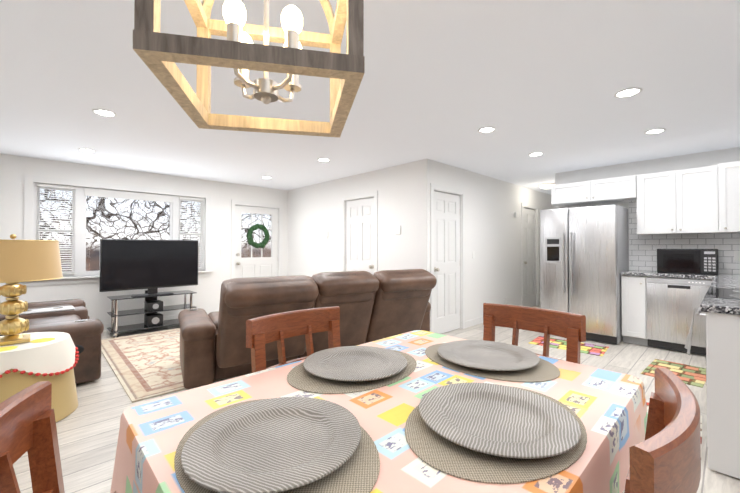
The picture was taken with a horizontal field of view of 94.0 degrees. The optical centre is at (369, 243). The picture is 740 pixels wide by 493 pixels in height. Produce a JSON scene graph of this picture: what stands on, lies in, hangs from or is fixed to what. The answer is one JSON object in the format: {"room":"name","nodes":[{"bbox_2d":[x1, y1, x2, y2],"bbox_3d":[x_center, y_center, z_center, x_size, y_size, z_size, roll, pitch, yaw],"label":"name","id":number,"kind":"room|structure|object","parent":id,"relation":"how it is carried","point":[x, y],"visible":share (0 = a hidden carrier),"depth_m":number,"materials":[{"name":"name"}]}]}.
{"room":"kitchen and living room","nodes":[
{"label":"kitchen and living room","id":0,"kind":"room"},
{"bbox_2d":[0,154,287,323],"bbox_3d":[-3.873,0.077,5.316,6.040,2.440,0.120,1,-1,-44],"label":"wall","id":1,"kind":"structure","parent":0,"point":[14,169],"depth_m":5.38,"materials":[{"name":"white paint"}]},
{"bbox_2d":[24,174,212,285],"bbox_3d":[-3.737,-0.167,5.401,2.420,1.480,0.170,1,-1,-44],"label":"window unit","id":2,"kind":"structure","parent":1,"relation":"in","point":[80,240],"depth_m":5.02,"materials":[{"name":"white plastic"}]},
{"bbox_2d":[37,184,75,273],"bbox_3d":[-4.359,-0.189,4.800,0.396,1.234,0.035,1,-1,-44],"label":"window blind","id":3,"kind":"object","parent":2,"relation":"attached to","point":[56,186],"visible":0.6,"depth_m":4.83,"materials":[{"name":"white plastic"}]},
{"bbox_2d":[84,188,172,202],"bbox_3d":[-3.731,-0.744,5.408,1.156,0.110,0.035,1,-1,-44],"label":"window blind","id":4,"kind":"object","parent":2,"relation":"attached to","point":[122,195],"visible":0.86,"depth_m":5.35,"materials":[{"name":"white fabric"}]},
{"bbox_2d":[179,197,202,268],"bbox_3d":[-3.107,-0.176,6.001,0.386,1.234,0.035,1,-1,-44],"label":"window blind","id":5,"kind":"object","parent":2,"relation":"attached to","point":[196,199],"visible":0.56,"depth_m":6.02,"materials":[{"name":"white plastic"}]},
{"bbox_2d":[103,310,218,330],"bbox_3d":[-4.247,1.242,4.852,4.575,0.100,0.014,1,-1,-44],"label":"baseboard","id":6,"kind":"structure","parent":1,"relation":"attached to","point":[132,322],"depth_m":5.40,"materials":[{"name":"white wood"}]},
{"bbox_2d":[235,205,277,277],"bbox_3d":[-2.222,0.291,6.832,0.905,2.028,0.112,1,-1,-44],"label":"entry door","id":7,"kind":"structure","parent":1,"relation":"in","point":[252,266],"depth_m":6.84,"materials":[{"name":"white wood"}]},
{"bbox_2d":[247,224,269,247],"bbox_3d":[-2.195,-0.150,6.805,0.470,0.492,0.109,1,-1,-44],"label":"wreath","id":8,"kind":"object","parent":7,"relation":"hanging from","point":[262,244],"visible":1,"depth_m":6.76,"materials":[{"name":"green plant"}]},
{"bbox_2d":[231,200,281,278],"bbox_3d":[-2.251,0.251,6.860,1.060,2.125,0.134,1,-1,-44],"label":"door frame","id":9,"kind":"structure","parent":1,"relation":"attached to","point":[240,203],"depth_m":6.75,"materials":[{"name":"white wood"}]},
{"bbox_2d":[287,160,419,276],"bbox_3d":[-0.481,0.085,6.056,0.120,2.440,3.510,1,-1,-44],"label":"wall","id":10,"kind":"structure","parent":0,"point":[314,212],"depth_m":5.84,"materials":[{"name":"white paint"}]},
{"bbox_2d":[341,191,377,272],"bbox_3d":[-0.144,0.244,5.692,0.135,2.115,0.870,1,-1,-44],"label":"door frame","id":11,"kind":"structure","parent":10,"relation":"attached to","point":[344,199],"depth_m":5.72,"materials":[{"name":"white wood"}]},
{"bbox_2d":[346,198,373,273],"bbox_3d":[-0.174,0.284,5.665,0.112,2.018,0.715,1,-1,-44],"label":"closet door","id":12,"kind":"structure","parent":10,"relation":"in","point":[360,235],"depth_m":5.68,"materials":[{"name":"white wood"}]},
{"bbox_2d":[396,226,400,233],"bbox_3d":[0.412,-0.196,5.024,0.022,0.120,0.090,1,-1,-44],"label":"thermostat","id":13,"kind":"object","parent":10,"relation":"attached to","point":[398,229],"visible":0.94,"depth_m":5.01,"materials":[{"name":"white plastic"}]},
{"bbox_2d":[0,0,739,194],"bbox_3d":[1.379,-1.194,3.323,10.840,0.060,10.290,1,-1,-44],"label":"ceiling","id":14,"kind":"structure","parent":0,"point":[443,81],"depth_m":2.68,"materials":[{"name":"white paint"}]},
{"bbox_2d":[78,148,95,152],"bbox_3d":[-3.488,-1.151,4.261,0.165,0.010,0.193,1,-1,-44],"label":"recessed light","id":15,"kind":"object","parent":14,"relation":"in","point":[82,149],"depth_m":4.27,"materials":[{"name":"white"}]},
{"bbox_2d":[92,109,116,116],"bbox_3d":[-2.354,-1.164,3.065,0.170,0.010,0.189,1,-1,-44],"label":"recessed light","id":16,"kind":"object","parent":14,"relation":"in","point":[102,112],"depth_m":3.07,"materials":[{"name":"white"}]},
{"bbox_2d":[133,0,364,136],"bbox_3d":[-0.272,-0.775,0.908,0.440,0.830,0.440,0,-1,-12],"label":"pendant chandelier","id":17,"kind":"object","parent":14,"relation":"hanging from","point":[238,51],"visible":1,"depth_m":0.82,"materials":[{"name":"brown wood"}]},
{"bbox_2d":[317,158,329,161],"bbox_3d":[-0.628,-1.146,4.726,0.176,0.010,0.189,1,-1,-44],"label":"recessed light","id":18,"kind":"object","parent":14,"relation":"in","point":[321,159],"depth_m":4.74,"materials":[{"name":"white"}]},
{"bbox_2d":[477,127,495,132],"bbox_3d":[1.184,-1.159,3.503,0.184,0.010,0.171,1,-1,-44],"label":"recessed light","id":19,"kind":"object","parent":14,"relation":"in","point":[484,129],"depth_m":3.50,"materials":[{"name":"white"}]},
{"bbox_2d":[529,152,543,155],"bbox_3d":[2.129,-1.150,4.422,0.194,0.010,0.170,1,-1,-44],"label":"recessed light","id":20,"kind":"object","parent":14,"relation":"in","point":[535,153],"depth_m":4.44,"materials":[{"name":"white"}]},
{"bbox_2d":[538,183,554,188],"bbox_3d":[3.374,-1.105,6.587,0.300,0.117,0.300,1,-1,-44],"label":"light","id":21,"kind":"object","parent":14,"relation":"attached to","point":[545,186],"visible":0.75,"depth_m":6.50,"materials":[{"name":"silver metal"}]},
{"bbox_2d":[614,87,642,97],"bbox_3d":[1.992,-1.168,2.666,0.186,0.010,0.175,1,-1,-44],"label":"recessed light","id":22,"kind":"object","parent":14,"relation":"in","point":[628,92],"depth_m":2.67,"materials":[{"name":"white"}]},
{"bbox_2d":[644,128,665,134],"bbox_3d":[2.932,-1.159,3.556,0.188,0.010,0.168,1,-1,-44],"label":"recessed light","id":23,"kind":"object","parent":14,"relation":"in","point":[654,131],"depth_m":3.57,"materials":[{"name":"white"}]},
{"bbox_2d":[13,306,739,492],"bbox_3d":[1.379,1.306,3.296,10.840,0.060,10.290,1,-1,-44],"label":"floor","id":24,"kind":"structure","parent":0,"point":[88,430],"depth_m":2.64,"materials":[{"name":"grey wood"}]},
{"bbox_2d":[0,381,64,492],"bbox_3d":[-0.445,0.778,0.681,0.512,0.938,0.486,0,-1,-34],"label":"chair","id":25,"kind":"object","parent":24,"relation":"on","point":[27,420],"visible":1,"depth_m":0.72,"materials":[{"name":"brown wood"}]},
{"bbox_2d":[0,332,78,421],"bbox_3d":[-2.580,0.987,2.486,0.781,0.552,0.785,0,-1,-1],"label":"side table","id":26,"kind":"object","parent":24,"relation":"on","point":[46,356],"visible":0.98,"depth_m":2.43,"materials":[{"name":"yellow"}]},
{"bbox_2d":[0,234,62,345],"bbox_3d":[-2.580,0.321,2.493,0.548,0.780,0.548,1,-1,-44],"label":"table lamp","id":27,"kind":"object","parent":26,"relation":"on","point":[28,260],"visible":1,"depth_m":2.43,"materials":[{"name":"gold metal"}]},
{"bbox_2d":[0,299,103,383],"bbox_3d":[-3.640,0.774,3.425,1.392,0.970,2.010,1,-1,-44],"label":"loveseat","id":28,"kind":"object","parent":24,"relation":"on","point":[71,317],"visible":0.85,"depth_m":3.15,"materials":[{"name":"brown leather"}]},
{"bbox_2d":[107,290,196,337],"bbox_3d":[-3.253,1.006,5.194,1.080,0.580,0.420,1,-1,-44],"label":"tv stand","id":29,"kind":"object","parent":24,"relation":"on","point":[153,306],"visible":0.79,"depth_m":5.09,"materials":[{"name":"black glass"}]},
{"bbox_2d":[99,239,197,296],"bbox_3d":[-3.219,0.353,5.123,1.250,0.820,0.220,1,-1,-44],"label":"flat-screen tv","id":30,"kind":"object","parent":29,"relation":"on","point":[152,266],"visible":1,"depth_m":5.06,"materials":[{"name":"black plastic"}]},
{"bbox_2d":[101,328,225,402],"bbox_3d":[-1.751,1.283,4.623,2.800,0.012,2.500,1,-1,-44],"label":"living room rug","id":31,"kind":"object","parent":24,"relation":"on","point":[143,366],"visible":0.21,"depth_m":3.68,"materials":[{"name":"beige carpet"}]},
{"bbox_2d":[246,306,340,372],"bbox_3d":[-0.198,0.786,1.450,0.486,0.938,0.512,1,-1,-44],"label":"chair","id":32,"kind":"object","parent":24,"relation":"on","point":[262,331],"visible":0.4,"depth_m":1.58,"materials":[{"name":"brown wood"}]},
{"bbox_2d":[178,269,436,388],"bbox_3d":[-0.517,0.764,3.785,2.730,0.966,1.466,0,-1,-31],"label":"recliner sofa","id":33,"kind":"object","parent":24,"relation":"on","point":[378,305],"visible":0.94,"depth_m":3.17,"materials":[{"name":"brown leather"}]},
{"bbox_2d":[110,330,647,492],"bbox_3d":[0.132,0.870,1.137,1.474,0.764,1.094,1,-1,-44],"label":"tablecloth","id":34,"kind":"object","parent":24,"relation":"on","point":[608,408],"visible":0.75,"depth_m":0.98,"materials":[{"name":"multicoloured fabric"}]},
{"bbox_2d":[174,399,379,492],"bbox_3d":[-0.224,0.483,0.830,0.420,0.003,0.560,1,-1,-44],"label":"placemat","id":35,"kind":"object","parent":34,"relation":"on","point":[358,470],"visible":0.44,"depth_m":0.72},
{"bbox_2d":[181,397,360,492],"bbox_3d":[-0.224,0.468,0.830,0.406,0.026,0.406,0,-1,26],"label":"plate","id":36,"kind":"object","parent":35,"relation":"on","point":[275,445],"visible":1,"depth_m":0.80,"materials":[{"name":"grey ceramic"}]},
{"bbox_2d":[287,350,416,393],"bbox_3d":[-0.057,0.488,1.364,0.560,0.003,0.420,1,-1,-44],"label":"placemat","id":37,"kind":"object","parent":34,"relation":"on","point":[299,377],"visible":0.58,"depth_m":1.21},
{"bbox_2d":[303,346,406,381],"bbox_3d":[-0.057,0.473,1.364,0.406,0.026,0.406,0,-1,26],"label":"plate","id":38,"kind":"object","parent":37,"relation":"on","point":[356,363],"visible":1,"depth_m":1.36,"materials":[{"name":"grey ceramic"}]},
{"bbox_2d":[425,343,559,381],"bbox_3d":[0.493,0.489,1.462,0.420,0.003,0.560,1,-1,-44],"label":"placemat","id":39,"kind":"object","parent":34,"relation":"on","point":[543,370],"visible":0.58,"depth_m":1.31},
{"bbox_2d":[438,340,539,370],"bbox_3d":[0.493,0.474,1.463,0.406,0.026,0.406,0,-1,26],"label":"plate","id":40,"kind":"object","parent":39,"relation":"on","point":[488,355],"visible":1,"depth_m":1.47,"materials":[{"name":"grey ceramic"}]},
{"bbox_2d":[405,386,586,483],"bbox_3d":[0.337,0.484,0.939,0.560,0.003,0.420,1,-1,-44],"label":"placemat","id":41,"kind":"object","parent":34,"relation":"on","point":[428,445],"visible":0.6,"depth_m":0.77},
{"bbox_2d":[419,383,580,458],"bbox_3d":[0.337,0.469,0.939,0.406,0.026,0.406,0,-1,26],"label":"plate","id":42,"kind":"object","parent":41,"relation":"on","point":[499,420],"visible":1,"depth_m":0.92,"materials":[{"name":"grey ceramic"}]},
{"bbox_2d":[483,303,585,363],"bbox_3d":[0.641,0.787,1.560,0.512,0.938,0.486,1,-1,-44],"label":"chair","id":43,"kind":"object","parent":24,"relation":"on","point":[571,327],"visible":0.31,"depth_m":1.68,"materials":[{"name":"brown wood"}]},
{"bbox_2d":[529,336,608,355],"bbox_3d":[2.501,1.284,4.366,0.800,0.006,0.480,-1,-1,42],"label":"kitchen rug","id":44,"kind":"object","parent":24,"relation":"on","point":[593,349],"visible":0.71,"depth_m":4.29,"materials":[{"name":"multicoloured carpet"}]},
{"bbox_2d":[540,205,628,344],"bbox_3d":[3.042,0.397,4.925,0.838,1.768,0.915,1,-1,-44],"label":"fridge","id":45,"kind":"object","parent":24,"relation":"on","point":[584,257],"visible":0.79,"depth_m":4.60,"materials":[{"name":"grey metal"}]},
{"bbox_2d":[624,368,700,492],"bbox_3d":[0.429,0.779,0.814,0.512,0.938,0.486,-1,-1,43],"label":"chair","id":46,"kind":"object","parent":24,"relation":"on","point":[665,456],"visible":0.9,"depth_m":0.56,"materials":[{"name":"brown wood"}]},
{"bbox_2d":[640,359,705,387],"bbox_3d":[3.048,1.274,3.435,0.680,0.006,0.440,1,-1,-41],"label":"kitchen rug","id":47,"kind":"object","parent":24,"relation":"on","point":[691,375],"visible":0.71,"depth_m":3.43,"materials":[{"name":"multicoloured carpet"}]},
{"bbox_2d":[621,270,739,354],"bbox_3d":[3.991,0.822,4.089,0.639,0.916,1.570,1,-1,-44],"label":"base cabinet","id":48,"kind":"object","parent":24,"relation":"on","point":[657,309],"depth_m":4.14,"materials":[{"name":"white"}]},
{"bbox_2d":[657,249,718,274],"bbox_3d":[3.939,0.215,4.287,0.410,0.300,0.540,1,-1,-44],"label":"microwave","id":49,"kind":"object","parent":48,"relation":"on","point":[693,261],"visible":1,"depth_m":4.13,"materials":[{"name":"black plastic"}]},
{"bbox_2d":[703,312,739,478],"bbox_3d":[2.253,0.818,1.831,0.408,0.876,0.660,1,-1,-44],"label":"base cabinet","id":50,"kind":"object","parent":24,"relation":"on","point":[722,332],"depth_m":1.88,"materials":[{"name":"white wood"}]},
{"bbox_2d":[699,276,739,315],"bbox_3d":[3.078,0.391,2.621,2.725,0.089,0.710,1,-1,-44],"label":"countertop","id":51,"kind":"structure","parent":50,"relation":"on","point":[713,301],"depth_m":2.20,"materials":[{"name":"grey stone"}]},
{"bbox_2d":[685,308,695,355],"bbox_3d":[2.225,0.601,2.408,0.260,0.300,0.063,1,-1,-44],"label":"hanging towel","id":52,"kind":"object","parent":51,"relation":"hanging from","point":[688,343],"visible":1,"depth_m":2.37,"materials":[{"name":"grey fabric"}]},
{"bbox_2d":[420,159,552,320],"bbox_3d":[2.464,0.088,6.367,4.800,2.440,0.120,1,-1,-44],"label":"wall","id":53,"kind":"structure","parent":0,"point":[493,268],"depth_m":5.79,"materials":[{"name":"white paint"}]},
{"bbox_2d":[434,191,459,333],"bbox_3d":[1.129,0.277,5.016,0.715,2.018,0.112,1,-1,-44],"label":"hall door","id":54,"kind":"structure","parent":53,"relation":"in","point":[447,260],"depth_m":5.03,"materials":[{"name":"white wood"}]},
{"bbox_2d":[430,183,464,331],"bbox_3d":[1.099,0.237,5.044,0.870,2.115,0.134,1,-1,-44],"label":"door frame","id":55,"kind":"structure","parent":53,"relation":"attached to","point":[433,188],"depth_m":5.22,"materials":[{"name":"white wood"}]},
{"bbox_2d":[465,317,482,327],"bbox_3d":[2.215,1.255,6.022,2.100,0.100,0.014,1,-1,-44],"label":"baseboard","id":56,"kind":"structure","parent":53,"relation":"attached to","point":[473,322],"depth_m":5.46,"materials":[{"name":"white wood"}]},
{"bbox_2d":[524,208,535,306],"bbox_3d":[3.279,0.299,7.079,0.715,2.018,0.112,1,-1,-44],"label":"hall door","id":57,"kind":"structure","parent":53,"relation":"in","point":[529,258],"depth_m":7.13,"materials":[{"name":"white wood"}]},
{"bbox_2d":[521,203,539,305],"bbox_3d":[3.248,0.259,7.107,0.870,2.115,0.134,1,-1,-44],"label":"door frame","id":58,"kind":"structure","parent":53,"relation":"attached to","point":[523,205],"depth_m":7.31,"materials":[{"name":"white wood"}]},
{"bbox_2d":[555,147,739,273],"bbox_3d":[4.972,0.059,3.638,0.120,2.440,5.550,1,-1,-44],"label":"wall","id":59,"kind":"structure","parent":0,"point":[701,159],"depth_m":4.79,"materials":[{"name":"white paint"}]},
{"bbox_2d":[551,175,638,205],"bbox_3d":[3.282,-0.755,5.074,0.327,0.300,1.050,1,-1,-44],"label":"upper cabinet","id":60,"kind":"object","parent":59,"relation":"attached to","point":[625,188],"depth_m":4.92,"materials":[{"name":"white wood"}]},
{"bbox_2d":[635,167,710,234],"bbox_3d":[3.914,-0.518,4.414,0.327,0.790,0.765,1,-1,-44],"label":"upper cabinet","id":61,"kind":"object","parent":59,"relation":"attached to","point":[702,200],"depth_m":4.30,"materials":[{"name":"white wood"}]},
{"bbox_2d":[629,200,739,273],"bbox_3d":[4.223,-0.134,4.329,0.006,1.000,1.580,1,-1,-44],"label":"tile backsplash","id":62,"kind":"structure","parent":59,"relation":"attached to","point":[643,252],"depth_m":4.55,"materials":[{"name":"white tile"}]},
{"bbox_2d":[734,251,739,260],"bbox_3d":[4.404,0.144,4.125,0.008,0.120,0.075,1,-1,-44],"label":"outlet","id":63,"kind":"object","parent":62,"relation":"attached to","point":[736,255],"visible":1,"depth_m":4.13,"materials":[{"name":"white plastic"}]},
{"bbox_2d":[707,161,739,232],"bbox_3d":[4.347,-0.523,3.889,0.427,0.790,0.708,1,-1,-44],"label":"upper cabinet","id":64,"kind":"object","parent":59,"relation":"attached to","point":[725,177],"depth_m":3.91,"materials":[{"name":"white wood"}]},
{"label":"outside","id":65,"kind":"structure","parent":0,"visible":0},
{"bbox_2d":[40,189,270,270],"bbox_3d":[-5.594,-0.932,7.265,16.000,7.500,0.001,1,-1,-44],"label":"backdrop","id":66,"kind":"structure","parent":65,"point":[92,242],"depth_m":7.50,"materials":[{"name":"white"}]}
]}

